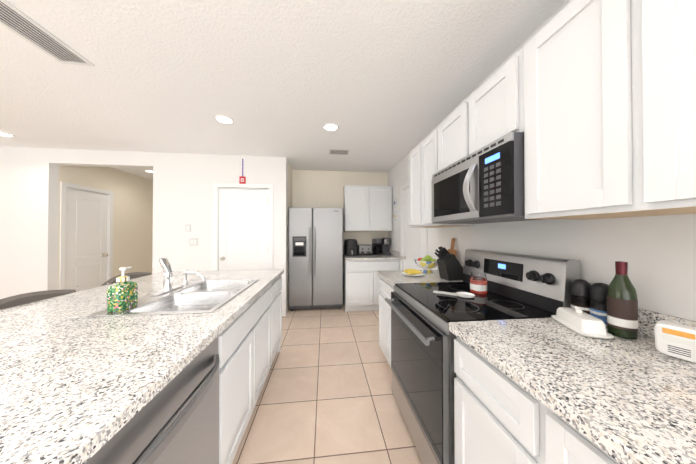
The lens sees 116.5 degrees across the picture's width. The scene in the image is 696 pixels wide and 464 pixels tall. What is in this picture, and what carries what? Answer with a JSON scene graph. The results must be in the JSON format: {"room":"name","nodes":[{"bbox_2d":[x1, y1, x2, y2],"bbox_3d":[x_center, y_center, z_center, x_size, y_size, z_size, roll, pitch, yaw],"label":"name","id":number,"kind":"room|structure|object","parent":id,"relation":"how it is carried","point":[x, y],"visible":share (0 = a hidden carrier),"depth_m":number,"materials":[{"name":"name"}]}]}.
{"room":"kitchen","nodes":[
{"label":"kitchen","id":0,"kind":"room"},
{"bbox_2d":[58,165,152,289],"bbox_3d":[-4.496,0.074,4.167,0.120,2.550,1.920,0,0,-6],"label":"wall","id":1,"kind":"structure","parent":0,"point":[133,221],"depth_m":4.31,"materials":[{"name":"beige paint"}]},
{"bbox_2d":[59,182,112,291],"bbox_3d":[-4.403,0.293,3.632,0.169,2.100,0.804,0,0,-6],"label":"hall door","id":2,"kind":"structure","parent":1,"relation":"in","point":[86,238],"depth_m":3.58,"materials":[{"name":"white paint"}]},
{"bbox_2d":[0,146,286,313],"bbox_3d":[-4.207,0.066,3.173,6.440,2.550,0.120,0,0,-6],"label":"wall","id":3,"kind":"structure","parent":0,"point":[29,192],"depth_m":3.25,"materials":[{"name":"white paint"}]},
{"bbox_2d":[185,224,190,231],"bbox_3d":[-2.449,-0.059,3.297,0.072,0.118,0.013,0,0,-6],"label":"switch plate","id":4,"kind":"object","parent":3,"relation":"attached to","point":[187,226],"depth_m":3.29,"materials":[{"name":"white plastic"}]},
{"bbox_2d":[189,238,197,245],"bbox_3d":[-2.370,0.151,3.304,0.125,0.125,0.013,0,0,-6],"label":"switch plate","id":5,"kind":"object","parent":3,"relation":"attached to","point":[193,241],"depth_m":3.30,"materials":[{"name":"white plastic"}]},
{"bbox_2d":[212,183,272,270],"bbox_3d":[-1.648,0.291,3.414,0.904,2.100,0.169,0,0,-6],"label":"pantry door","id":6,"kind":"structure","parent":3,"relation":"in","point":[242,226],"depth_m":3.40,"materials":[{"name":"white paint"}]},
{"bbox_2d":[239,159,245,183],"bbox_3d":[-1.659,-0.958,3.388,0.090,0.400,0.016,0,0,-6],"label":"hanging ornament","id":7,"kind":"object","parent":3,"relation":"attached to","point":[242,179],"visible":1,"depth_m":3.38,"materials":[{"name":"red"}]},
{"bbox_2d":[0,0,565,179],"bbox_3d":[-2.952,-1.282,0.383,8.570,0.100,10.040,0,0,-6],"label":"ceiling","id":8,"kind":"structure","parent":0,"point":[386,86],"depth_m":1.66,"materials":[{"name":"white paint"}]},
{"bbox_2d":[0,131,15,136],"bbox_3d":[-4.270,-1.209,2.653,0.190,0.008,0.190,0,0,-6],"label":"recessed light","id":9,"kind":"object","parent":8,"relation":"in","point":[5,134],"visible":0.88,"depth_m":2.67,"materials":[{"name":"white paint"}]},
{"bbox_2d":[0,0,94,65],"bbox_3d":[-1.923,-1.220,1.208,0.215,0.010,0.720,0,0,-6],"label":"ceiling vent","id":10,"kind":"object","parent":8,"relation":"in","point":[18,22],"visible":0.98,"depth_m":1.34,"materials":[{"name":"white metal"}]},
{"bbox_2d":[214,115,233,123],"bbox_3d":[-1.337,-1.211,2.328,0.190,0.008,0.190,0,0,-6],"label":"recessed light","id":11,"kind":"object","parent":8,"relation":"in","point":[223,119],"visible":1,"depth_m":2.32,"materials":[{"name":"white paint"}]},
{"bbox_2d":[323,123,338,130],"bbox_3d":[-0.199,-1.210,2.492,0.190,0.008,0.190,0,0,-6],"label":"recessed light","id":12,"kind":"object","parent":8,"relation":"in","point":[330,127],"visible":1,"depth_m":2.49,"materials":[{"name":"white paint"}]},
{"bbox_2d":[329,149,349,154],"bbox_3d":[-0.134,-1.204,3.243,0.310,0.008,0.200,0,0,-6],"label":"ceiling vent","id":13,"kind":"object","parent":8,"relation":"in","point":[338,152],"visible":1,"depth_m":3.25,"materials":[{"name":"white metal"}]},
{"bbox_2d":[287,160,291,311],"bbox_3d":[-1.102,0.071,3.852,0.120,2.550,0.560,0,0,-6],"label":"wall","id":14,"kind":"structure","parent":0,"point":[289,186],"depth_m":3.71,"materials":[{"name":"beige paint"}]},
{"bbox_2d":[232,304,422,463],"bbox_3d":[-2.952,1.367,0.361,8.570,0.100,10.040,0,0,-6],"label":"floor","id":15,"kind":"structure","parent":0,"point":[326,396],"depth_m":1.69,"materials":[{"name":"beige tile"}]},
{"bbox_2d":[0,285,78,309],"bbox_3d":[-1.722,0.847,1.304,0.513,0.955,0.496,0,0,-6],"label":"counter stool","id":16,"kind":"object","parent":15,"relation":"on","point":[17,300],"visible":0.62,"depth_m":1.30,"materials":[{"name":"grey fabric"}]},
{"bbox_2d":[101,269,153,285],"bbox_3d":[-1.794,0.852,1.970,0.513,0.955,0.496,0,0,-6],"label":"counter stool","id":17,"kind":"object","parent":15,"relation":"on","point":[132,275],"visible":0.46,"depth_m":1.98,"materials":[{"name":"grey fabric"}]},
{"bbox_2d":[218,276,281,395],"bbox_3d":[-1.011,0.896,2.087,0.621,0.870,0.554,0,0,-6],"label":"base cabinet","id":18,"kind":"object","parent":15,"relation":"on","point":[249,341],"depth_m":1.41,"materials":[{"name":"white paint"}]},
{"bbox_2d":[0,269,283,463],"bbox_3d":[-1.181,0.428,0.893,1.245,0.040,2.960,0,0,-6],"label":"countertop","id":19,"kind":"structure","parent":18,"relation":"on","point":[77,386],"depth_m":0.68,"materials":[{"name":"stone"}]},
{"bbox_2d":[85,279,258,316],"bbox_3d":[-1.012,0.502,1.449,0.570,0.196,0.790,0,0,-6],"label":"double-bowl sink","id":20,"kind":"object","parent":19,"relation":"in","point":[200,296],"visible":0.5,"depth_m":1.43,"materials":[{"name":"silver metal"}]},
{"bbox_2d":[107,267,137,311],"bbox_3d":[-1.178,0.293,1.128,0.072,0.216,0.122,0,0,-6],"label":"soap dispenser","id":21,"kind":"object","parent":20,"relation":"on","point":[122,294],"visible":1,"depth_m":1.10,"materials":[{"name":"green ceramic"}]},
{"bbox_2d":[149,257,204,295],"bbox_3d":[-1.143,0.290,1.532,0.284,0.228,0.329,0,0,-6],"label":"faucet","id":22,"kind":"object","parent":19,"relation":"on","point":[168,279],"visible":1,"depth_m":1.47,"materials":[{"name":"silver metal"}]},
{"bbox_2d":[85,337,219,463],"bbox_3d":[-0.809,0.883,0.633,0.649,0.867,0.610,0,0,-6],"label":"dishwasher","id":23,"kind":"object","parent":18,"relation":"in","point":[175,420],"visible":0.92,"depth_m":0.69,"materials":[{"name":"grey metal"}]},
{"bbox_2d":[288,207,342,310],"bbox_3d":[-0.566,0.462,3.873,0.920,1.766,0.568,0,0,-6],"label":"refrigerator","id":24,"kind":"object","parent":15,"relation":"on","point":[315,257],"visible":1,"depth_m":3.65,"materials":[{"name":"silver metal"}]},
{"bbox_2d":[343,258,399,311],"bbox_3d":[0.386,0.911,3.935,0.918,0.870,0.699,0,0,-6],"label":"base cabinet","id":25,"kind":"object","parent":15,"relation":"on","point":[361,292],"visible":0.67,"depth_m":3.58,"materials":[{"name":"white paint"}]},
{"bbox_2d":[343,249,399,260],"bbox_3d":[0.382,0.403,3.931,0.928,0.140,0.713,0,0,-6],"label":"countertop","id":26,"kind":"structure","parent":25,"relation":"on","point":[394,255],"depth_m":3.63,"materials":[{"name":"stone"}]},
{"bbox_2d":[344,239,357,255],"bbox_3d":[0.056,0.282,4.025,0.250,0.300,0.343,0,0,-6],"label":"air fryer","id":27,"kind":"object","parent":26,"relation":"on","point":[350,247],"visible":1,"depth_m":3.93,"materials":[{"name":"black plastic"}]},
{"bbox_2d":[358,244,371,254],"bbox_3d":[0.319,0.337,4.107,0.256,0.192,0.185,0,0,-6],"label":"toaster","id":28,"kind":"object","parent":26,"relation":"on","point":[364,249],"visible":1,"depth_m":4.03,"materials":[{"name":"silver metal"}]},
{"bbox_2d":[372,238,383,254],"bbox_3d":[0.557,0.279,4.141,0.214,0.310,0.220,0,0,-6],"label":"drip coffee maker","id":29,"kind":"object","parent":26,"relation":"on","point":[376,246],"visible":0.94,"depth_m":4.07,"materials":[{"name":"black plastic"}]},
{"bbox_2d":[382,238,390,254],"bbox_3d":[0.732,0.271,4.150,0.130,0.325,0.240,0,0,-6],"label":"pod coffee maker","id":30,"kind":"object","parent":26,"relation":"on","point":[386,242],"visible":0.81,"depth_m":4.13,"materials":[{"name":"grey plastic"}]},
{"bbox_2d":[379,277,394,367],"bbox_3d":[0.703,0.895,2.059,0.694,0.870,0.571,0,0,-6],"label":"base cabinet","id":31,"kind":"object","parent":15,"relation":"on","point":[386,289],"visible":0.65,"depth_m":2.04,"materials":[{"name":"white paint"}]},
{"bbox_2d":[377,266,463,286],"bbox_3d":[0.695,0.388,2.069,0.708,0.140,0.587,0,0,-6],"label":"countertop","id":32,"kind":"structure","parent":31,"relation":"on","point":[391,278],"depth_m":1.97,"materials":[{"name":"stone"}]},
{"bbox_2d":[402,269,424,275],"bbox_3d":[0.621,0.390,2.065,0.216,0.054,0.216,0,0,-6],"label":"plate","id":33,"kind":"object","parent":32,"relation":"on","point":[411,272],"visible":1,"depth_m":2.06,"materials":[{"name":"white ceramic"}]},
{"bbox_2d":[414,255,437,272],"bbox_3d":[0.823,0.329,2.243,0.256,0.178,0.256,0,0,-6],"label":"fruit bowl","id":34,"kind":"object","parent":32,"relation":"on","point":[427,263],"visible":0.98,"depth_m":2.19,"materials":[{"name":"ceramic"}]},
{"bbox_2d":[435,246,462,280],"bbox_3d":[0.873,0.269,1.888,0.229,0.292,0.110,0,0,-14],"label":"knife block","id":35,"kind":"object","parent":32,"relation":"on","point":[450,267],"visible":0.98,"depth_m":1.85,"materials":[{"name":"grey wood"}]},
{"bbox_2d":[447,238,456,256],"bbox_3d":[0.997,0.237,2.077,0.061,0.359,0.130,0,0,-6],"label":"cutting board","id":36,"kind":"object","parent":32,"relation":"on","point":[451,250],"visible":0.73,"depth_m":2.06,"materials":[{"name":"brown wood"}]},
{"bbox_2d":[454,336,505,463],"bbox_3d":[0.842,0.885,0.776,0.694,0.870,0.474,0,0,-6],"label":"base cabinet","id":37,"kind":"object","parent":15,"relation":"on","point":[500,417],"depth_m":0.82,"materials":[{"name":"white paint"}]},
{"bbox_2d":[385,249,579,463],"bbox_3d":[0.710,0.733,1.388,0.778,1.184,0.760,0,0,-6],"label":"range","id":38,"kind":"object","parent":15,"relation":"on","point":[519,286],"visible":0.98,"depth_m":1.19,"materials":[{"name":"silver metal"}]},
{"bbox_2d":[433,291,474,297],"bbox_3d":[0.688,0.402,1.397,0.218,0.015,0.175,0,0,-6],"label":"spoon rest","id":39,"kind":"object","parent":38,"relation":"on","point":[465,294],"visible":0.98,"depth_m":1.40,"materials":[{"name":"white ceramic"}]},
{"bbox_2d":[470,272,486,293],"bbox_3d":[0.887,0.345,1.466,0.101,0.130,0.101,0,0,-6],"label":"candle jar","id":40,"kind":"object","parent":38,"relation":"on","point":[478,282],"visible":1,"depth_m":1.43,"materials":[{"name":"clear glass"}]},
{"bbox_2d":[506,375,619,463],"bbox_3d":[0.881,0.882,0.415,0.694,0.870,0.548,0,0,-6],"label":"base cabinet","id":41,"kind":"object","parent":15,"relation":"on","point":[535,434],"depth_m":0.60,"materials":[{"name":"white paint"}]},
{"bbox_2d":[449,308,695,463],"bbox_3d":[0.897,0.372,0.210,0.708,0.140,1.621,0,0,-6],"label":"countertop","id":42,"kind":"structure","parent":41,"relation":"on","point":[622,400],"depth_m":0.59,"materials":[{"name":"stone"}]},
{"bbox_2d":[570,279,590,314],"bbox_3d":[1.095,0.315,1.012,0.070,0.185,0.070,0,0,-6],"label":"pepper grinder","id":43,"kind":"object","parent":42,"relation":"on","point":[579,292],"visible":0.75,"depth_m":0.99,"materials":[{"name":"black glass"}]},
{"bbox_2d":[551,307,613,338],"bbox_3d":[0.978,0.363,0.912,0.105,0.087,0.215,0,0,16],"label":"butter dish","id":44,"kind":"object","parent":42,"relation":"on","point":[577,320],"visible":1,"depth_m":0.86,"materials":[{"name":"white ceramic"}]},
{"bbox_2d":[589,283,608,327],"bbox_3d":[1.107,0.315,0.941,0.070,0.185,0.070,0,0,-6],"label":"salt grinder","id":45,"kind":"object","parent":42,"relation":"on","point":[598,299],"visible":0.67,"depth_m":0.93,"materials":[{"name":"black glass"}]},
{"bbox_2d":[607,261,637,339],"bbox_3d":[1.071,0.260,0.842,0.076,0.292,0.076,0,0,-6],"label":"bottle","id":46,"kind":"object","parent":42,"relation":"on","point":[622,311],"visible":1,"depth_m":0.82,"materials":[{"name":"green glass"}]},
{"bbox_2d":[654,321,695,362],"bbox_3d":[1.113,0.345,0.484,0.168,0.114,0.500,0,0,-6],"label":"plug-in device","id":47,"kind":"object","parent":42,"relation":"on","point":[676,340],"visible":1,"depth_m":0.67,"materials":[{"name":"white plastic"}]},
{"bbox_2d":[292,170,387,248],"bbox_3d":[-0.805,0.074,4.226,3.230,2.550,0.120,0,0,-6],"label":"wall","id":48,"kind":"structure","parent":0,"point":[316,189],"depth_m":4.23,"materials":[{"name":"beige paint"}]},
{"bbox_2d":[344,185,391,230],"bbox_3d":[0.372,-0.436,4.124,0.888,0.842,0.341,0,0,-6],"label":"upper cabinet","id":49,"kind":"object","parent":48,"relation":"attached to","point":[367,208],"visible":1,"depth_m":3.96,"materials":[{"name":"white paint"}]},
{"bbox_2d":[388,0,695,320],"bbox_3d":[1.315,0.041,0.212,0.120,2.550,8.560,0,0,-6],"label":"wall","id":50,"kind":"structure","parent":0,"point":[657,254],"depth_m":0.99,"materials":[{"name":"white paint"}]},
{"bbox_2d":[394,198,396,220],"bbox_3d":[0.849,-0.406,3.867,0.016,0.415,0.180,0,0,-6],"label":"wall plates","id":51,"kind":"object","parent":50,"relation":"attached to","point":[395,206],"visible":1,"depth_m":3.83,"materials":[{"name":"white plastic"}]},
{"bbox_2d":[409,147,416,227],"bbox_3d":[0.862,-0.468,2.219,0.344,0.830,0.379,0,0,-6],"label":"upper cabinet","id":52,"kind":"object","parent":50,"relation":"attached to","point":[413,155],"depth_m":2.28,"materials":[{"name":"white paint"}]},
{"bbox_2d":[400,182,427,269],"bbox_3d":[0.963,0.289,3.134,0.169,2.100,0.934,0,0,-6],"label":"door","id":53,"kind":"structure","parent":50,"relation":"in","point":[414,243],"depth_m":3.31,"materials":[{"name":"white paint"}]},
{"bbox_2d":[417,128,475,227],"bbox_3d":[0.887,-0.469,1.992,0.344,0.830,0.379,0,0,-6],"label":"upper cabinet","id":54,"kind":"object","parent":50,"relation":"attached to","point":[427,149],"depth_m":1.99,"materials":[{"name":"white paint"}]},
{"bbox_2d":[437,109,456,171],"bbox_3d":[0.932,-0.683,1.578,0.344,0.410,0.457,0,0,-6],"label":"upper cabinet","id":55,"kind":"object","parent":50,"relation":"attached to","point":[447,130],"depth_m":1.65,"materials":[{"name":"white paint"}]},
{"bbox_2d":[457,49,520,160],"bbox_3d":[0.965,-0.685,1.273,0.344,0.410,0.457,0,0,-6],"label":"upper cabinet","id":56,"kind":"object","parent":50,"relation":"attached to","point":[493,111],"depth_m":1.21,"materials":[{"name":"white paint"}]},
{"bbox_2d":[431,132,541,223],"bbox_3d":[0.901,-0.273,1.417,0.439,0.402,0.758,0,0,-6],"label":"over-the-range microwave","id":57,"kind":"object","parent":56,"relation":"attached to","point":[484,184],"visible":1,"depth_m":1.19,"materials":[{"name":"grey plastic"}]},
{"bbox_2d":[521,0,642,219],"bbox_3d":[1.015,-0.479,0.818,0.344,0.830,0.455,0,0,-6],"label":"upper cabinet","id":58,"kind":"object","parent":50,"relation":"attached to","point":[557,62],"depth_m":0.86,"materials":[{"name":"white paint"}]},
{"bbox_2d":[593,0,695,215],"bbox_3d":[1.048,-0.482,0.514,0.344,0.830,0.455,0,0,-6],"label":"upper cabinet","id":59,"kind":"object","parent":50,"relation":"attached to","point":[594,101],"depth_m":0.63,"materials":[{"name":"white paint"}]}
]}

